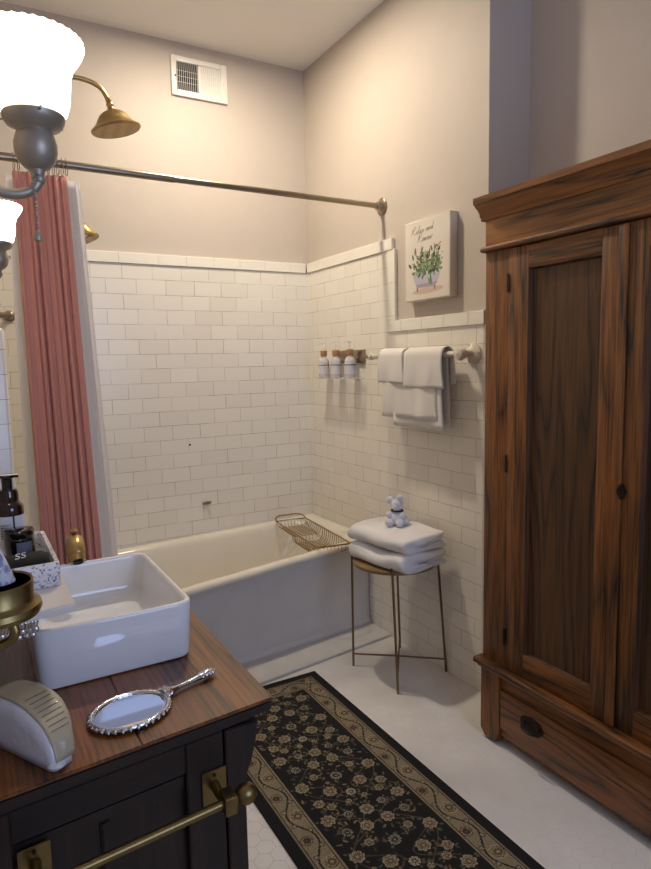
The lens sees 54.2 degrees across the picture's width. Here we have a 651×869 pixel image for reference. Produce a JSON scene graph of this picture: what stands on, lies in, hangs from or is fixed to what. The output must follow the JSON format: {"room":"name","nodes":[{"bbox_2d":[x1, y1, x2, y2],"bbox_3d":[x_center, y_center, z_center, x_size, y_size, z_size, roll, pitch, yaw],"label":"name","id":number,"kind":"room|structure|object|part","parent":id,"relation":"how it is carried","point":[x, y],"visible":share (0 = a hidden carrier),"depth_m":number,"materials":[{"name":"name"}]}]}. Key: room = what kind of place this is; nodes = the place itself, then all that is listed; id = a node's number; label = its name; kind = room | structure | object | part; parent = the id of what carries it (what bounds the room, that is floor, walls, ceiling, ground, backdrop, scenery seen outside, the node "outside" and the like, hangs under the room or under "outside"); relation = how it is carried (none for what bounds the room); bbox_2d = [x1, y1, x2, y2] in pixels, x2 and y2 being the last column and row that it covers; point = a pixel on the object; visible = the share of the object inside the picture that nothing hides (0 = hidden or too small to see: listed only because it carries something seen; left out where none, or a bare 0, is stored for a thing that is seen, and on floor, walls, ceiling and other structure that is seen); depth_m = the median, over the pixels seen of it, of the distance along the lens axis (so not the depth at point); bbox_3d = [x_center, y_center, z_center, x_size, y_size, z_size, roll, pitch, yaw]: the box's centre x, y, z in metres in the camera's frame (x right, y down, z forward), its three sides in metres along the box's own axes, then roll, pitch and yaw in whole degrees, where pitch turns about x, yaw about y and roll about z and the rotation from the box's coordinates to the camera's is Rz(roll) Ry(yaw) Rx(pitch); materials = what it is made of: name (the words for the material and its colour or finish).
{"room":"bathroom","nodes":[
{"label":"bathroom","id":0,"kind":"room"},
{"bbox_2d":[0,1,307,273],"bbox_3d":[-0.805,-0.508,3.477,2.450,3.062,0.100,-5,7,-29],"label":"wall","id":1,"kind":"structure","parent":0,"point":[256,139],"depth_m":3.35,"materials":[{"name":"paint"}]},
{"bbox_2d":[0,311,14,321],"bbox_3d":[-1.589,-0.547,2.911,0.312,0.052,0.074,-5,7,-29],"label":"grab rail","id":2,"kind":"object","parent":1,"relation":"attached to","point":[9,316],"visible":0.91,"depth_m":2.95,"materials":[{"name":"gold metal"}]},
{"bbox_2d":[6,250,305,272],"bbox_3d":[-0.922,-0.909,3.300,1.843,0.053,0.020,-5,7,-29],"label":"trim","id":3,"kind":"structure","parent":1,"relation":"attached to","point":[92,255],"depth_m":3.40,"materials":[{"name":"tile"}]},
{"bbox_2d":[0,257,312,548],"bbox_3d":[-0.918,0.075,3.407,1.900,1.925,0.012,-5,7,-29],"label":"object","id":4,"kind":"structure","parent":1,"relation":"attached to","point":[215,361],"depth_m":3.49,"materials":[{"name":"white tile"}]},
{"bbox_2d":[170,54,227,104],"bbox_3d":[-0.662,-1.867,3.348,0.303,0.195,0.024,-5,7,-29],"label":"air vent","id":5,"kind":"object","parent":1,"relation":"in","point":[190,78],"visible":1,"depth_m":3.35,"materials":[{"name":"white metal"}]},
{"bbox_2d":[202,501,211,504],"bbox_3d":[-0.663,0.383,3.561,0.049,0.023,0.026,-5,7,-29],"label":"wall bracket","id":6,"kind":"object","parent":1,"relation":"attached to","point":[206,502],"visible":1,"depth_m":3.56,"materials":[{"name":"silver metal"}]},
{"bbox_2d":[0,0,383,70],"bbox_3d":[0.250,-1.874,1.390,2.450,0.080,4.512,-5,7,-29],"label":"ceiling","id":7,"kind":"structure","parent":0,"point":[293,34],"depth_m":3.09,"materials":[{"name":"white paint"}]},
{"bbox_2d":[246,636,650,868],"bbox_3d":[0.316,1.247,1.745,2.450,0.080,4.512,-5,7,-29],"label":"floor","id":8,"kind":"structure","parent":0,"point":[435,715],"depth_m":2.18,"materials":[{"name":"white tile"}]},
{"bbox_2d":[0,610,272,868],"bbox_3d":[-0.488,0.864,1.370,0.531,0.800,0.798,-5,7,-29],"label":"vanity cabinet","id":9,"kind":"object","parent":8,"relation":"on","point":[114,790],"visible":0.66,"depth_m":1.09,"materials":[{"name":"brown wood"}]},
{"bbox_2d":[0,679,74,771],"bbox_3d":[-0.493,0.458,1.034,0.253,0.081,0.071,3,8,31],"label":"pack","id":10,"kind":"object","parent":9,"relation":"on","point":[36,727],"visible":1,"depth_m":0.99,"materials":[{"name":"grey plastic"}]},
{"bbox_2d":[65,528,85,564],"bbox_3d":[-0.626,0.338,1.601,0.056,0.197,0.120,-5,7,-29],"label":"faucet","id":11,"kind":"object","parent":9,"relation":"on","point":[75,549],"visible":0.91,"depth_m":1.56,"materials":[{"name":"gold metal"}]},
{"bbox_3d":[-0.636,0.255,1.607,0.034,0.034,0.034,-5,7,-29],"label":"finial handle","id":12,"kind":"part","parent":11,"relation":"part of","materials":[{"name":"gold metal"}]},
{"bbox_3d":[-0.357,0.571,1.024,0.277,0.055,0.015,-6,8,-35],"label":"rail","id":13,"kind":"part","parent":9,"relation":"part of","materials":[{"name":"black wood"}]},
{"bbox_3d":[-0.358,0.612,1.031,0.276,0.027,0.009,-6,8,-35],"label":"moulding","id":14,"kind":"part","parent":9,"relation":"part of","materials":[{"name":"black wood"}]},
{"bbox_2d":[24,553,189,688],"bbox_3d":[-0.504,0.394,1.420,0.305,0.120,0.417,-5,7,-29],"label":"vessel basin","id":15,"kind":"object","parent":9,"relation":"on","point":[128,614],"visible":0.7,"depth_m":1.29,"materials":[{"name":"white ceramic"}]},
{"bbox_3d":[-0.353,0.870,1.061,0.015,0.490,0.008,-6,8,-35],"label":"moulding","id":16,"kind":"part","parent":9,"relation":"part of","materials":[{"name":"black wood"}]},
{"bbox_3d":[-0.510,0.502,1.322,0.497,0.018,0.755,-5,7,-29],"label":"moulding","id":17,"kind":"part","parent":9,"relation":"part of","materials":[{"name":"black wood"}]},
{"bbox_2d":[17,765,256,868],"bbox_3d":[-0.314,0.650,0.995,0.438,0.082,0.090,-6,8,-35],"label":"towel bar","id":18,"kind":"object","parent":9,"relation":"attached to","point":[216,796],"visible":1,"depth_m":1.02,"materials":[{"name":"gold metal"}]},
{"bbox_3d":[-0.438,0.657,0.960,0.046,0.080,0.004,-6,8,-35],"label":"mounting plate","id":19,"kind":"part","parent":18,"relation":"part of","materials":[{"name":"gold metal"}]},
{"bbox_3d":[-0.197,0.633,1.130,0.046,0.080,0.004,-6,8,-35],"label":"mounting plate","id":20,"kind":"part","parent":18,"relation":"part of","materials":[{"name":"gold metal"}]},
{"bbox_2d":[86,667,215,734],"bbox_3d":[-0.295,0.475,1.134,0.250,0.025,0.132,-5,7,-29],"label":"mirror","id":21,"kind":"object","parent":9,"relation":"on","point":[130,711],"visible":1,"depth_m":1.11,"materials":[{"name":"silver metal"}]},
{"bbox_2d":[94,693,163,727],"bbox_3d":[-0.340,0.481,1.107,0.103,0.002,0.126,5,9,44],"label":"mirror glass","id":22,"kind":"object","parent":21,"relation":"on","point":[124,710],"depth_m":1.10,"materials":[{"name":"white"}]},
{"bbox_3d":[-0.340,0.481,1.107,0.146,0.011,0.128,-5,7,-29],"label":"frame","id":23,"kind":"part","parent":21,"relation":"part of","materials":[{"name":"silver metal"}]},
{"bbox_3d":[-0.256,0.467,1.201,0.037,0.025,0.122,5,9,41],"label":"handle","id":24,"kind":"part","parent":21,"relation":"part of","materials":[{"name":"silver metal"}]},
{"bbox_3d":[-0.154,0.898,1.207,0.064,0.755,0.042,-5,7,-29],"label":"corner post","id":25,"kind":"part","parent":9,"relation":"part of","materials":[{"name":"black wood"}]},
{"bbox_2d":[117,513,370,663],"bbox_3d":[-0.582,0.819,3.137,1.682,0.470,0.910,-5,7,-29],"label":"bathtub","id":26,"kind":"object","parent":8,"relation":"on","point":[260,593],"visible":0.35,"depth_m":3.22,"materials":[{"name":"ceramic"}]},
{"bbox_2d":[275,513,351,551],"bbox_3d":[-0.077,0.555,3.468,0.195,0.100,0.708,-4,7,-24],"label":"caddy","id":27,"kind":"object","parent":26,"relation":"on","point":[301,525],"visible":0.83,"depth_m":3.51,"materials":[{"name":"gold metal"}]},
{"bbox_3d":[-0.215,0.488,3.756,0.192,0.026,0.060,-4,7,-25],"label":"handle","id":28,"kind":"part","parent":27,"relation":"part of","materials":[{"name":"gold metal"}]},
{"bbox_3d":[0.059,0.553,3.172,0.192,0.026,0.060,-4,7,-25],"label":"handle","id":29,"kind":"part","parent":27,"relation":"part of","materials":[{"name":"gold metal"}]},
{"bbox_2d":[242,622,390,684],"bbox_3d":[-0.385,1.092,2.825,1.720,0.012,0.259,-6,8,-35],"label":"trim","id":30,"kind":"structure","parent":8,"relation":"on","point":[272,667],"depth_m":3.06,"materials":[{"name":"white tile"}]},
{"bbox_2d":[246,671,544,868],"bbox_3d":[0.141,1.179,1.975,0.580,0.007,1.795,-5,7,-29],"label":"area rug","id":31,"kind":"object","parent":8,"relation":"on","point":[336,790],"visible":0.87,"depth_m":2.05,"materials":[{"name":"black fabric"}]},
{"bbox_2d":[351,556,446,693],"bbox_3d":[0.317,0.805,2.885,0.376,0.541,0.384,-5,7,-29],"label":"stool","id":32,"kind":"object","parent":8,"relation":"on","point":[363,565],"visible":0.4,"depth_m":2.84,"materials":[{"name":"brown metal"}]},
{"bbox_3d":[0.132,0.805,2.920,0.026,0.541,0.018,-1,7,6],"label":"leg","id":33,"kind":"part","parent":32,"relation":"part of","materials":[{"name":"brown metal"}]},
{"bbox_3d":[0.310,0.568,2.862,0.376,0.018,0.376,-5,7,-29],"label":"seat","id":34,"kind":"part","parent":32,"relation":"part of","materials":[{"name":"brown wood"}]},
{"bbox_3d":[0.291,0.828,2.688,0.018,0.541,0.065,-3,7,-15],"label":"leg","id":35,"kind":"part","parent":32,"relation":"part of","materials":[{"name":"brown metal"}]},
{"bbox_2d":[349,540,445,574],"bbox_3d":[0.316,0.519,2.830,0.290,0.082,0.371,-6,8,-39],"label":"folded towel","id":36,"kind":"object","parent":32,"relation":"on","point":[385,558],"visible":0.66,"depth_m":2.71,"materials":[{"name":"white fabric"}]},
{"bbox_2d":[347,516,445,555],"bbox_3d":[0.313,0.442,2.830,0.273,0.079,0.373,-6,8,-38],"label":"folded towel","id":37,"kind":"object","parent":36,"relation":"on","point":[412,538],"visible":0.94,"depth_m":2.75,"materials":[{"name":"white fabric"}]},
{"bbox_2d":[385,494,409,526],"bbox_3d":[0.322,0.338,2.835,0.107,0.144,0.090,2,7,24],"label":"bear","id":38,"kind":"object","parent":37,"relation":"on","point":[397,517],"visible":1,"depth_m":2.82},
{"bbox_3d":[0.349,0.782,3.081,0.017,0.541,0.051,2,7,29],"label":"leg","id":39,"kind":"part","parent":32,"relation":"part of","materials":[{"name":"brown metal"}]},
{"bbox_3d":[0.516,0.804,2.856,0.062,0.541,0.013,0,7,15],"label":"leg","id":40,"kind":"part","parent":32,"relation":"part of","materials":[{"name":"brown metal"}]},
{"bbox_2d":[473,139,650,836],"bbox_3d":[0.993,0.194,1.916,0.460,1.945,1.095,-5,7,-29],"label":"armoire","id":41,"kind":"object","parent":8,"relation":"on","point":[565,659],"visible":1,"depth_m":1.96,"materials":[{"name":"brown wood"}]},
{"bbox_3d":[0.699,0.994,2.162,0.004,0.064,0.097,-5,7,-29],"label":"drawer handle","id":42,"kind":"part","parent":41,"relation":"part of","materials":[{"name":"black metal"}]},
{"bbox_3d":[0.753,0.806,2.073,0.023,0.080,0.270,-5,7,-29],"label":"door rail","id":43,"kind":"part","parent":41,"relation":"part of","materials":[{"name":"brown wood"}]},
{"bbox_3d":[0.839,0.887,1.902,0.052,0.039,1.089,-5,7,-29],"label":"ledge moulding","id":44,"kind":"part","parent":41,"relation":"part of","materials":[{"name":"brown wood"}]},
{"bbox_3d":[0.733,0.124,2.008,0.024,1.450,0.413,-5,7,-29],"label":"door","id":45,"kind":"part","parent":41,"relation":"part of","materials":[{"name":"brown wood"}]},
{"bbox_3d":[0.974,-0.736,1.810,0.460,0.073,1.095,-5,7,-29],"label":"crown","id":46,"kind":"part","parent":41,"relation":"part of","materials":[{"name":"brown wood"}]},
{"bbox_3d":[0.739,0.123,1.995,0.020,1.296,0.270,-5,7,-29],"label":"panel moulding","id":47,"kind":"part","parent":41,"relation":"part of","materials":[{"name":"brown wood"}]},
{"bbox_3d":[0.746,0.122,2.000,0.004,1.294,0.268,-5,7,-29],"label":"door panel","id":48,"kind":"part","parent":41,"relation":"part of","materials":[{"name":"brown wood"}]},
{"bbox_3d":[0.813,-0.590,1.741,0.036,0.020,1.071,-5,7,-29],"label":"bead moulding","id":49,"kind":"part","parent":41,"relation":"part of","materials":[{"name":"brown wood"}]},
{"bbox_3d":[0.725,-0.558,1.918,0.023,0.074,0.270,-5,7,-29],"label":"door rail","id":50,"kind":"part","parent":41,"relation":"part of","materials":[{"name":"brown wood"}]},
{"bbox_3d":[0.847,1.026,1.924,0.016,0.147,0.859,-5,7,-29],"label":"drawer","id":51,"kind":"part","parent":41,"relation":"part of","materials":[{"name":"brown wood"}]},
{"bbox_3d":[0.860,1.017,1.931,0.026,0.228,0.865,-5,7,-29],"label":"rail","id":52,"kind":"part","parent":41,"relation":"part of","materials":[{"name":"brown wood"}]},
{"bbox_3d":[0.835,0.162,1.794,0.011,0.045,0.024,-5,7,-29],"label":"keyhole plate","id":53,"kind":"part","parent":41,"relation":"part of","materials":[{"name":"black metal"}]},
{"bbox_3d":[0.938,0.161,1.648,0.024,1.450,0.414,-5,7,-29],"label":"door","id":54,"kind":"part","parent":41,"relation":"part of","materials":[{"name":"brown wood"}]},
{"bbox_3d":[0.952,0.841,1.726,0.023,0.080,0.244,-5,7,-29],"label":"door rail","id":55,"kind":"part","parent":41,"relation":"part of","materials":[{"name":"brown wood"}]},
{"bbox_3d":[0.937,0.158,1.647,0.020,1.296,0.244,-5,7,-29],"label":"panel moulding","id":56,"kind":"part","parent":41,"relation":"part of","materials":[{"name":"brown wood"}]},
{"bbox_3d":[0.945,0.157,1.652,0.004,1.294,0.242,-5,7,-29],"label":"door panel","id":57,"kind":"part","parent":41,"relation":"part of","materials":[{"name":"brown wood"}]},
{"bbox_2d":[303,0,650,319],"bbox_3d":[1.114,-0.384,2.034,0.338,3.062,4.312,-5,7,-29],"label":"wall","id":58,"kind":"structure","parent":0,"point":[428,108],"depth_m":2.58,"materials":[{"name":"paint"}]},
{"bbox_2d":[0,152,386,214],"bbox_3d":[-0.547,-1.031,2.597,1.909,0.080,0.080,-5,8,-30],"label":"shower rod","id":59,"kind":"object","parent":58,"relation":"attached to","point":[380,206],"visible":0.94,"depth_m":2.59,"materials":[{"name":"silver metal"}]},
{"bbox_2d":[5,174,117,557],"bbox_3d":[-0.995,-0.004,2.478,0.345,1.895,0.058,-5,7,-29],"label":"curtain liner","id":60,"kind":"object","parent":59,"relation":"hanging from","point":[94,398],"visible":0.18,"depth_m":2.44,"materials":[{"name":"white fabric"}]},
{"bbox_3d":[-1.104,-0.968,2.250,0.007,0.063,0.045,-5,7,-29],"label":"curtain ring","id":61,"kind":"object","parent":59,"relation":"hanging from","visible":0},
{"bbox_2d":[12,170,101,564],"bbox_3d":[-0.956,0.031,2.340,0.216,1.935,0.164,-5,7,-29],"label":"shower curtain","id":62,"kind":"object","parent":61,"relation":"hanging from","point":[64,467],"visible":0.69,"depth_m":2.31,"materials":[{"name":"pink fabric"}]},
{"bbox_2d":[338,350,365,362],"bbox_3d":[0.074,-0.375,3.420,0.094,0.150,0.395,-5,7,-29],"label":"holder","id":63,"kind":"object","parent":58,"relation":"attached to","point":[359,355],"visible":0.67,"depth_m":3.33,"materials":[{"name":"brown wood"}]},
{"bbox_2d":[319,350,328,376],"bbox_3d":[-0.009,-0.416,3.554,0.060,0.192,0.060,1,7,15],"label":"pump bottle","id":64,"kind":"object","parent":63,"relation":"in","point":[323,362],"visible":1,"depth_m":3.54,"materials":[{"name":"white"}]},
{"bbox_2d":[331,350,341,377],"bbox_3d":[0.056,-0.404,3.439,0.060,0.192,0.060,1,7,15],"label":"pump bottle","id":65,"kind":"object","parent":63,"relation":"in","point":[336,368],"visible":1,"depth_m":3.42,"materials":[{"name":"white plastic"}]},
{"bbox_2d":[344,349,355,377],"bbox_3d":[0.127,-0.392,3.315,0.060,0.192,0.060,1,7,15],"label":"pump bottle","id":66,"kind":"object","parent":63,"relation":"in","point":[349,363],"visible":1,"depth_m":3.30,"materials":[{"name":"white plastic"}]},
{"bbox_2d":[307,251,484,691],"bbox_3d":[0.280,0.070,3.230,0.012,1.925,1.475,-5,7,-29],"label":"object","id":67,"kind":"structure","parent":58,"relation":"attached to","point":[360,459],"depth_m":3.11,"materials":[{"name":"white tile"}]},
{"bbox_2d":[307,238,485,331],"bbox_3d":[0.266,-0.721,3.129,0.020,0.438,1.472,-5,7,-29],"label":"trim","id":68,"kind":"structure","parent":58,"relation":"attached to","point":[473,317],"depth_m":3.02,"materials":[{"name":"tile"}]},
{"bbox_2d":[366,343,481,363],"bbox_3d":[0.408,-0.353,2.828,0.094,0.085,0.712,-5,7,-29],"label":"towel rail","id":69,"kind":"object","parent":58,"relation":"attached to","point":[473,353],"visible":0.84,"depth_m":2.55,"materials":[{"name":"beige metal"}]},
{"bbox_3d":[0.247,-0.382,3.111,0.094,0.058,0.058,-5,7,-29],"label":"post","id":70,"kind":"part","parent":69,"relation":"part of","materials":[{"name":"beige ceramic"}]},
{"bbox_2d":[377,348,407,382],"bbox_3d":[0.325,-0.318,2.928,0.077,0.159,0.210,-5,7,-29],"label":"washcloth","id":71,"kind":"object","parent":69,"relation":"hanging from","point":[390,361],"visible":0.77,"depth_m":2.91,"materials":[{"name":"white fabric"}]},
{"bbox_2d":[382,349,450,430],"bbox_3d":[0.395,-0.203,2.817,0.064,0.347,0.437,-5,7,-29],"label":"hand towel","id":72,"kind":"object","parent":69,"relation":"hanging from","point":[426,408],"visible":0.58,"depth_m":2.75,"materials":[{"name":"white fabric"}]},
{"bbox_2d":[403,346,455,388],"bbox_3d":[0.440,-0.288,2.725,0.078,0.178,0.274,-5,7,-29],"label":"washcloth","id":73,"kind":"object","parent":69,"relation":"hanging from","point":[422,365],"visible":0.98,"depth_m":2.68,"materials":[{"name":"white fabric"}]},
{"bbox_3d":[0.563,-0.325,2.557,0.094,0.085,0.085,-5,7,-29],"label":"post","id":74,"kind":"part","parent":69,"relation":"part of","materials":[{"name":"beige ceramic"}]},
{"bbox_2d":[405,210,457,302],"bbox_3d":[0.455,-0.762,2.761,0.043,0.345,0.307,-5,7,-29],"label":"print","id":75,"kind":"object","parent":58,"relation":"attached to","point":[431,243],"visible":1,"depth_m":2.72,"materials":[{"name":"white paper"}]},
{"bbox_2d":[481,324,485,652],"bbox_3d":[0.649,0.300,2.608,0.012,1.592,0.017,-5,7,-29],"label":"trim","id":76,"kind":"structure","parent":58,"relation":"attached to","point":[484,325],"depth_m":2.59,"materials":[{"name":"tile"}]},
{"bbox_3d":[-0.739,-0.227,0.994,0.100,3.062,4.312,-5,7,-29],"label":"wall","id":77,"kind":"structure","parent":0,"visible":0},
{"bbox_2d":[0,328,15,488],"bbox_3d":[-1.079,0.436,2.016,0.208,1.528,0.100,-5,7,-29],"label":"trim","id":78,"kind":"structure","parent":77,"relation":"attached to","point":[6,445],"depth_m":1.96,"materials":[{"name":"white tile"}]},
{"bbox_2d":[0,200,21,304],"bbox_3d":[-0.891,-0.451,1.594,0.253,0.254,0.134,-5,7,-29],"label":"wall sconce","id":79,"kind":"object","parent":77,"relation":"attached to","point":[9,211],"visible":1,"depth_m":1.60,"materials":[{"name":"white glass"}]},
{"bbox_3d":[-0.841,-0.532,1.615,0.134,0.100,0.134,-5,7,-29],"label":"lamp shade","id":80,"kind":"part","parent":79,"relation":"part of","materials":[{"name":"white glass"}]},
{"bbox_2d":[0,570,42,650],"bbox_3d":[-0.339,0.175,0.589,0.141,0.068,0.085,-5,7,-29],"label":"cup holder","id":81,"kind":"object","parent":77,"relation":"attached to","point":[19,603],"visible":0.98,"depth_m":0.59,"materials":[{"name":"gold metal"}]},
{"bbox_2d":[0,548,15,586],"bbox_3d":[-0.316,0.117,0.592,0.027,0.110,0.058,3,8,35],"label":"tube","id":82,"kind":"object","parent":81,"relation":"in","point":[7,577],"visible":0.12,"depth_m":0.59,"materials":[{"name":"white"}]},
{"bbox_3d":[-0.345,0.193,0.584,0.118,0.034,0.011,-4,7,-25],"label":"hook arm","id":83,"kind":"part","parent":81,"relation":"part of","materials":[{"name":"gold metal"}]},
{"bbox_2d":[0,574,74,640],"bbox_3d":[-0.624,0.331,1.211,0.226,0.103,0.445,-5,7,-29],"label":"wall shelf","id":84,"kind":"object","parent":77,"relation":"attached to","point":[57,600],"visible":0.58,"depth_m":1.08,"materials":[{"name":"white stone"}]},
{"bbox_3d":[-0.547,0.330,1.024,0.161,0.033,0.008,-6,8,-36],"label":"ornate trim","id":85,"kind":"part","parent":84,"relation":"part of","materials":[{"name":"silver metal"}]},
{"bbox_2d":[11,531,60,589],"bbox_3d":[-0.636,0.253,1.242,0.190,0.044,0.275,-5,7,-29],"label":"tray","id":86,"kind":"object","parent":84,"relation":"on","point":[45,575],"visible":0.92,"depth_m":1.17,"materials":[{"name":"white stone"}]},
{"bbox_2d":[0,474,25,555],"bbox_3d":[-0.657,0.169,1.321,0.058,0.174,0.059,-5,7,-29],"label":"soap bottle","id":87,"kind":"object","parent":86,"relation":"in","point":[12,514],"visible":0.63,"depth_m":1.30,"materials":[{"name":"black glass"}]},
{"bbox_2d":[3,526,35,555],"bbox_3d":[-0.601,0.224,1.250,0.055,0.079,0.056,-5,7,-29],"label":"candle jar","id":88,"kind":"object","parent":86,"relation":"in","point":[18,539],"visible":0.71,"depth_m":1.23,"materials":[{"name":"black glass"}]},
{"bbox_3d":[-0.601,0.193,1.247,0.055,0.015,0.055,-5,7,-29],"label":"lid","id":89,"kind":"part","parent":88,"relation":"part of","materials":[{"name":"black"}]},
{"bbox_2d":[5,550,49,568],"bbox_3d":[-0.597,0.247,1.165,0.168,0.052,0.077,-5,7,-29],"label":"cloth","id":90,"kind":"object","parent":86,"relation":"in","point":[35,557],"visible":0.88,"depth_m":1.17,"materials":[{"name":"black fabric"}]},
{"bbox_2d":[0,11,84,241],"bbox_3d":[-0.431,-0.374,0.795,0.260,0.254,0.134,-5,7,-29],"label":"wall sconce","id":91,"kind":"object","parent":77,"relation":"attached to","point":[40,56],"visible":1,"depth_m":0.79,"materials":[{"name":"white"}]},
{"bbox_3d":[-0.451,-0.328,0.788,0.193,0.060,0.018,-5,7,-29],"label":"arm","id":92,"kind":"part","parent":91,"relation":"part of","materials":[{"name":"grey metal"}]},
{"bbox_3d":[-0.376,-0.298,0.825,0.011,0.094,0.018,-5,7,-29],"label":"pull chain","id":93,"kind":"part","parent":91,"relation":"part of","materials":[{"name":"grey metal"}]},
{"bbox_3d":[-0.378,-0.455,0.817,0.134,0.100,0.134,-5,7,-29],"label":"lamp shade","id":94,"kind":"part","parent":91,"relation":"part of","materials":[{"name":"white glass"}]},
{"bbox_2d":[84,223,98,243],"bbox_3d":[-1.197,-0.845,2.453,0.616,0.200,0.124,-5,7,-29],"label":"shower","id":95,"kind":"object","parent":77,"relation":"attached to","point":[91,235],"visible":0.16,"depth_m":2.56,"materials":[{"name":"gold metal"}]},
{"bbox_2d":[72,74,140,138],"bbox_3d":[-1.125,-1.311,2.448,0.806,0.217,0.200,-5,7,-29],"label":"shower","id":96,"kind":"object","parent":77,"relation":"attached to","point":[113,123],"visible":0.88,"depth_m":2.56,"materials":[{"name":"gold metal"}]},
{"bbox_3d":[-1.171,-1.354,2.419,0.703,0.106,0.031,-5,7,-29],"label":"shower arm","id":97,"kind":"part","parent":96,"relation":"part of","materials":[{"name":"gold metal"}]}
]}

